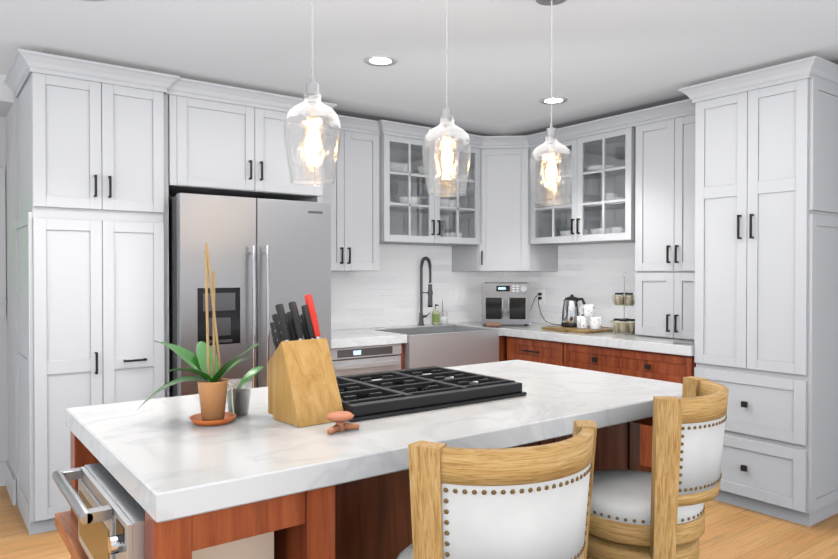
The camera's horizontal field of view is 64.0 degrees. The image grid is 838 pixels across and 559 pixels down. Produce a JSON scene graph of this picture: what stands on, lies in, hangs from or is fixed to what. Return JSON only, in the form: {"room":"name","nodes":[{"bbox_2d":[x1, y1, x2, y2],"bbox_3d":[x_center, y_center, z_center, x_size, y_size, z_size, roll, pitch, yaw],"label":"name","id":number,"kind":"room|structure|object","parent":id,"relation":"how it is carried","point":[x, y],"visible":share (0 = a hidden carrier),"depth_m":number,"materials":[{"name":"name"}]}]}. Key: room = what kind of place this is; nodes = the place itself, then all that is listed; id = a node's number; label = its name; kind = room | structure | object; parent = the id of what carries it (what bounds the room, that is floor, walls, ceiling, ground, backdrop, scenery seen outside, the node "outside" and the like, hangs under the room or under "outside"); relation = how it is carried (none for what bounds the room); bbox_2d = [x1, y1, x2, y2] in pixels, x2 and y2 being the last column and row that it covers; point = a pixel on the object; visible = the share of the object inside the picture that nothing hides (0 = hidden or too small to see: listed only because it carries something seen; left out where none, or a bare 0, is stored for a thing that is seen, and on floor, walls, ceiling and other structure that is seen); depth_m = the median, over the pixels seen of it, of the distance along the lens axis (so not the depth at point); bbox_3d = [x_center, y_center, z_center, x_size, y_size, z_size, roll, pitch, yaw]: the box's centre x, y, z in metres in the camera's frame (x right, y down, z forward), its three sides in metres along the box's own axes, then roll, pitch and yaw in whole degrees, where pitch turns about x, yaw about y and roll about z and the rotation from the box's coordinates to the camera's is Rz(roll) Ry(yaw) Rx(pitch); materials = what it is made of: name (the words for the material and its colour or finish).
{"room":"kitchen","nodes":[
{"label":"kitchen","id":0,"kind":"room"},
{"bbox_2d":[0,74,504,503],"bbox_3d":[-2.857,0.066,3.858,9.400,2.460,0.658,0,1,-37],"label":"wall","id":1,"kind":"structure","parent":0,"point":[387,294],"depth_m":5.25,"materials":[{"name":"white paint"}]},
{"bbox_2d":[0,168,6,316],"bbox_3d":[-3.054,-0.227,3.895,1.112,0.925,0.138,0,1,-37],"label":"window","id":2,"kind":"structure","parent":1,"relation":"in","point":[3,300],"depth_m":4.18,"materials":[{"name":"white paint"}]},
{"bbox_2d":[0,461,15,505],"bbox_3d":[-4.512,1.235,2.516,5.128,0.150,0.465,0,1,-37],"label":"baseboard","id":3,"kind":"structure","parent":1,"relation":"attached to","point":[7,478],"depth_m":4.06,"materials":[{"name":"white paint"}]},
{"bbox_2d":[168,94,322,202],"bbox_3d":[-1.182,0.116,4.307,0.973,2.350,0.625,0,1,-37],"label":"upper cabinet","id":4,"kind":"object","parent":1,"relation":"attached to","point":[220,148],"visible":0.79,"depth_m":4.03,"materials":[{"name":"white wood"}]},
{"bbox_2d":[322,128,379,270],"bbox_3d":[-0.619,-0.562,4.863,0.598,1.005,0.370,0,1,-37],"label":"upper cabinet","id":5,"kind":"object","parent":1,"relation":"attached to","point":[351,194],"visible":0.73,"depth_m":4.80,"materials":[{"name":"white wood"}]},
{"bbox_2d":[4,49,837,148],"bbox_3d":[0.093,-1.085,3.796,3.917,0.087,2.947,0,1,-37],"label":"crown molding","id":6,"kind":"structure","parent":1,"relation":"attached to","point":[24,64],"depth_m":3.86,"materials":[{"name":"white wood"}]},
{"bbox_2d":[380,135,479,245],"bbox_3d":[0.017,-0.675,5.301,0.941,0.790,0.420,0,1,-37],"label":"upper cabinet","id":7,"kind":"object","parent":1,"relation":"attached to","point":[412,212],"visible":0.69,"depth_m":5.26,"materials":[{"name":"painted wood"},{"name":"glass"}]},
{"bbox_2d":[456,288,466,301],"bbox_3d":[0.370,0.132,5.827,0.120,0.115,0.014,0,1,-37],"label":"switch plate","id":8,"kind":"object","parent":1,"relation":"attached to","point":[461,294],"visible":1,"depth_m":5.83,"materials":[{"name":"white plastic"}]},
{"bbox_2d":[452,148,556,270],"bbox_3d":[0.719,-0.571,5.690,0.640,1.005,0.632,0,1,-37],"label":"upper cabinet","id":9,"kind":"object","parent":1,"relation":"attached to","point":[504,245],"visible":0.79,"depth_m":5.46,"materials":[{"name":"white wood"}]},
{"bbox_2d":[0,486,837,558],"bbox_3d":[-0.257,1.358,0.358,9.400,0.050,9.900,0,1,-37],"label":"floor","id":10,"kind":"structure","parent":0,"point":[733,532],"depth_m":3.38,"materials":[{"name":"brown wood"}]},
{"bbox_2d":[15,72,168,534],"bbox_3d":[-1.845,0.121,3.800,0.693,2.350,0.650,0,1,-37],"label":"pantry","id":11,"kind":"object","parent":10,"relation":"on","point":[92,265],"visible":0.83,"depth_m":3.53,"materials":[{"name":"white wood"}]},
{"bbox_2d":[169,193,330,396],"bbox_3d":[-1.129,0.407,4.213,0.932,1.770,0.824,0,1,-37],"label":"fridge","id":12,"kind":"object","parent":10,"relation":"on","point":[266,256],"visible":0.58,"depth_m":3.86,"materials":[{"name":"silver metal"}]},
{"bbox_2d":[55,417,652,558],"bbox_3d":[-0.055,0.893,2.306,1.988,0.838,0.960,0,1,-37],"label":"kitchen island","id":13,"kind":"object","parent":10,"relation":"on","point":[368,518],"visible":0.08,"depth_m":1.87,"materials":[{"name":"brown wood"}]},
{"bbox_2d":[52,463,273,558],"bbox_3d":[-0.660,0.619,1.688,0.397,0.226,0.528,0,1,-37],"label":"oven","id":14,"kind":"object","parent":13,"relation":"in","point":[107,508],"visible":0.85,"depth_m":1.55,"materials":[{"name":"silver metal"}]},
{"bbox_2d":[66,360,682,522],"bbox_3d":[-0.012,0.442,2.345,2.030,0.060,1.040,0,1,-37],"label":"island countertop","id":15,"kind":"structure","parent":13,"relation":"on","point":[160,460],"depth_m":1.82,"materials":[{"name":"stone"}]},
{"bbox_2d":[139,243,263,425],"bbox_3d":[-0.632,0.154,1.992,0.369,0.520,0.374,0,1,-37],"label":"orchid","id":16,"kind":"object","parent":15,"relation":"on","point":[215,395],"visible":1,"depth_m":1.95,"materials":[{"name":"leaf"},{"name":"terracotta"},{"name":"soil"}]},
{"bbox_2d":[268,294,343,426],"bbox_3d":[-0.348,0.230,2.014,0.158,0.368,0.217,-1,1,-42],"label":"knife block","id":17,"kind":"object","parent":15,"relation":"on","point":[303,390],"visible":1,"depth_m":1.98,"materials":[{"name":"brown wood"}]},
{"bbox_2d":[325,411,358,434],"bbox_3d":[-0.219,0.392,1.849,0.106,0.048,0.078,0,1,-37],"label":"figurine","id":18,"kind":"object","parent":15,"relation":"on","point":[339,418],"visible":1,"depth_m":1.83,"materials":[{"name":"brown ceramic"}]},
{"bbox_2d":[336,366,526,421],"bbox_3d":[-0.065,0.387,2.374,0.720,0.048,0.530,0,1,-37],"label":"cooktop","id":19,"kind":"object","parent":15,"relation":"in","point":[363,396],"visible":0.9,"depth_m":2.28,"materials":[{"name":"black metal"}]},
{"bbox_2d":[331,344,400,375],"bbox_3d":[-0.535,0.867,4.767,0.595,0.838,0.648,0,1,-37],"label":"dishwasher","id":20,"kind":"object","parent":10,"relation":"on","point":[361,360],"visible":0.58,"depth_m":4.53,"materials":[{"name":"silver metal"}]},
{"bbox_2d":[397,420,596,558],"bbox_3d":[0.143,0.833,1.595,0.495,0.982,0.492,0,1,-37],"label":"stool","id":21,"kind":"object","parent":10,"relation":"on","point":[531,502],"visible":1,"depth_m":1.38,"materials":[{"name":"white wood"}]},
{"bbox_2d":[499,336,506,361],"bbox_3d":[0.691,0.857,5.699,0.691,0.838,0.608,0,1,-37],"label":"base cabinet","id":22,"kind":"object","parent":10,"relation":"on","point":[502,348],"depth_m":5.32,"materials":[{"name":"brown wood"}]},
{"bbox_2d":[507,336,570,366],"bbox_3d":[1.118,0.863,5.193,0.608,0.838,0.664,0,1,-37],"label":"base cabinet","id":23,"kind":"object","parent":10,"relation":"on","point":[533,350],"depth_m":4.98,"materials":[{"name":"brown wood"}]},
{"bbox_2d":[571,343,695,471],"bbox_3d":[1.554,0.869,4.604,0.608,0.838,1.077,0,1,-37],"label":"base cabinet","id":24,"kind":"object","parent":10,"relation":"on","point":[674,368],"depth_m":4.29,"materials":[{"name":"brown wood"}]},
{"bbox_2d":[331,321,693,355],"bbox_3d":[0.575,0.418,4.596,2.187,0.060,2.238,0,1,-37],"label":"countertop","id":25,"kind":"structure","parent":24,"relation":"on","point":[348,338],"depth_m":4.62,"materials":[{"name":"stone"}]},
{"bbox_2d":[418,256,432,325],"bbox_3d":[0.077,0.094,5.484,0.116,0.566,0.171,0,1,-37],"label":"faucet","id":26,"kind":"object","parent":25,"relation":"on","point":[429,292],"visible":1,"depth_m":5.49,"materials":[{"name":"black metal"}]},
{"bbox_2d":[432,304,438,324],"bbox_3d":[0.140,0.292,5.601,0.061,0.168,0.061,0,1,-37],"label":"soap bottle","id":27,"kind":"object","parent":25,"relation":"on","point":[435,316],"visible":1,"depth_m":5.58,"materials":[{"name":"green plastic"}]},
{"bbox_2d":[375,325,498,368],"bbox_3d":[0.114,0.531,5.177,0.856,0.291,0.550,0,1,-37],"label":"sink","id":28,"kind":"object","parent":25,"relation":"in","point":[443,346],"visible":0.62,"depth_m":4.98,"materials":[{"name":"silver metal"}]},
{"bbox_2d":[439,300,447,323],"bbox_3d":[0.208,0.276,5.649,0.072,0.200,0.071,0,1,-37],"label":"jar","id":29,"kind":"object","parent":25,"relation":"on","point":[443,319],"visible":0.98,"depth_m":5.63,"materials":[{"name":"white ceramic"}]},
{"bbox_2d":[485,322,500,326],"bbox_3d":[0.596,0.359,5.354,0.127,0.037,0.105,0,1,-37],"label":"cloth","id":30,"kind":"object","parent":25,"relation":"on","point":[492,324],"visible":0.96,"depth_m":5.35,"materials":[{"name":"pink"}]},
{"bbox_2d":[482,282,529,325],"bbox_3d":[0.725,0.201,5.601,0.390,0.351,0.345,0,1,8],"label":"air fryer oven","id":31,"kind":"object","parent":25,"relation":"on","point":[505,302],"visible":0.94,"depth_m":5.46,"materials":[{"name":"silver metal"}]},
{"bbox_2d":[542,325,612,333],"bbox_3d":[1.212,0.373,5.054,0.440,0.019,0.440,0,1,-37],"label":"cutting board","id":32,"kind":"object","parent":25,"relation":"on","point":[587,330],"visible":0.69,"depth_m":4.93,"materials":[{"name":"brown wood"}]},
{"bbox_2d":[561,295,585,326],"bbox_3d":[1.193,0.239,5.161,0.160,0.246,0.228,0,1,-37],"label":"kettle","id":33,"kind":"object","parent":32,"relation":"on","point":[571,308],"visible":0.83,"depth_m":5.12,"materials":[{"name":"silver metal"}]},
{"bbox_2d":[577,316,587,327],"bbox_3d":[1.212,0.320,5.016,0.110,0.088,0.085,0,1,-37],"label":"mug","id":34,"kind":"object","parent":32,"relation":"on","point":[582,321],"visible":0.96,"depth_m":4.99,"materials":[{"name":"white ceramic"}]},
{"bbox_2d":[579,304,593,316],"bbox_3d":[1.257,0.230,4.999,0.084,0.088,0.104,0,1,-37],"label":"mug","id":35,"kind":"object","parent":34,"relation":"on","point":[588,310],"visible":1,"depth_m":4.96,"materials":[{"name":"white ceramic"}]},
{"bbox_2d":[590,317,600,328],"bbox_3d":[1.312,0.320,4.951,0.084,0.088,0.109,0,1,-37],"label":"mug","id":36,"kind":"object","parent":32,"relation":"on","point":[595,322],"visible":0.98,"depth_m":4.93,"materials":[{"name":"white ceramic"}]},
{"bbox_2d":[609,272,634,333],"bbox_3d":[1.466,0.164,4.792,0.206,0.442,0.206,0,1,-37],"label":"basket","id":37,"kind":"object","parent":25,"relation":"on","point":[624,326],"visible":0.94,"depth_m":4.75,"materials":[{"name":"beige glass"}]},
{"bbox_2d":[635,114,694,339],"bbox_3d":[1.788,-0.337,4.466,0.380,1.448,0.596,0,1,-37],"label":"cabinet","id":38,"kind":"object","parent":25,"relation":"on","point":[665,231],"visible":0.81,"depth_m":4.43,"materials":[{"name":"white wood"}]},
{"bbox_2d":[673,342,693,344],"bbox_3d":[1.631,0.388,4.083,0.150,0.009,0.076,0,1,28],"label":"phone","id":39,"kind":"object","parent":25,"relation":"on","point":[688,343],"visible":0.79,"depth_m":4.08,"materials":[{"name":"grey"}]},
{"bbox_2d":[586,376,728,558],"bbox_3d":[0.728,0.826,2.180,0.520,0.982,0.515,0,1,-37],"label":"stool","id":40,"kind":"object","parent":10,"relation":"on","point":[658,512],"visible":0.98,"depth_m":1.98,"materials":[{"name":"brown wood"}]},
{"bbox_2d":[694,76,837,526],"bbox_3d":[2.060,0.120,3.894,0.650,2.350,0.646,0,1,-37],"label":"pantry","id":41,"kind":"object","parent":10,"relation":"on","point":[766,268],"visible":0.79,"depth_m":3.64,"materials":[{"name":"white wood"}]},
{"bbox_2d":[0,0,837,135],"bbox_3d":[-0.257,-1.152,0.331,9.400,0.050,9.900,0,1,-37],"label":"ceiling","id":42,"kind":"structure","parent":0,"point":[610,58],"depth_m":3.34,"materials":[{"name":"paint"}]},
{"bbox_2d":[284,0,340,185],"bbox_3d":[-0.328,-0.721,2.062,0.175,0.847,0.175,0,1,-37],"label":"pendant light","id":43,"kind":"object","parent":42,"relation":"hanging from","point":[310,102],"visible":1,"depth_m":2.05,"materials":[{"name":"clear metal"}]},
{"bbox_2d":[363,55,397,66],"bbox_3d":[-0.204,-1.158,3.555,0.184,0.005,0.184,0,1,-37],"label":"recessed light","id":44,"kind":"object","parent":42,"relation":"in","point":[379,60],"visible":0.98,"depth_m":3.54,"materials":[{"name":"white paint"}]},
{"bbox_2d":[422,0,470,196],"bbox_3d":[0.099,-0.724,2.377,0.175,0.847,0.175,0,1,-37],"label":"pendant light","id":45,"kind":"object","parent":42,"relation":"hanging from","point":[447,126],"visible":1,"depth_m":2.36,"materials":[{"name":"clear glass"}]},
{"bbox_2d":[529,0,573,205],"bbox_3d":[0.533,-0.727,2.699,0.175,0.847,0.175,0,1,-37],"label":"pendant light","id":46,"kind":"object","parent":42,"relation":"hanging from","point":[550,143],"visible":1,"depth_m":2.69,"materials":[{"name":"clear glass"}]},
{"bbox_2d":[539,97,567,104],"bbox_3d":[0.877,-1.166,4.380,0.184,0.005,0.184,0,1,-37],"label":"recessed light","id":47,"kind":"object","parent":42,"relation":"in","point":[556,100],"visible":0.94,"depth_m":4.37,"materials":[{"name":"white paint"}]},
{"bbox_2d":[505,243,636,326],"bbox_3d":[3.620,0.079,2.653,0.420,2.460,9.000,0,1,-37],"label":"wall","id":48,"kind":"structure","parent":0,"point":[590,273],"depth_m":5.39,"materials":[{"name":"white tile"}]},
{"bbox_2d":[530,289,558,324],"bbox_3d":[1.078,0.230,5.652,0.123,0.286,0.443,0,1,-37],"label":"electrical outlet plate","id":49,"kind":"object","parent":48,"relation":"attached to","point":[541,295],"visible":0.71,"depth_m":5.76,"materials":[{"name":"white"}]},
{"bbox_2d":[530,126,635,245],"bbox_3d":[1.308,-0.673,5.112,0.380,0.790,0.960,0,1,-37],"label":"upper cabinet","id":50,"kind":"object","parent":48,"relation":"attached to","point":[599,208],"visible":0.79,"depth_m":5.05,"materials":[{"name":"painted wood"},{"name":"glass"}]}
]}

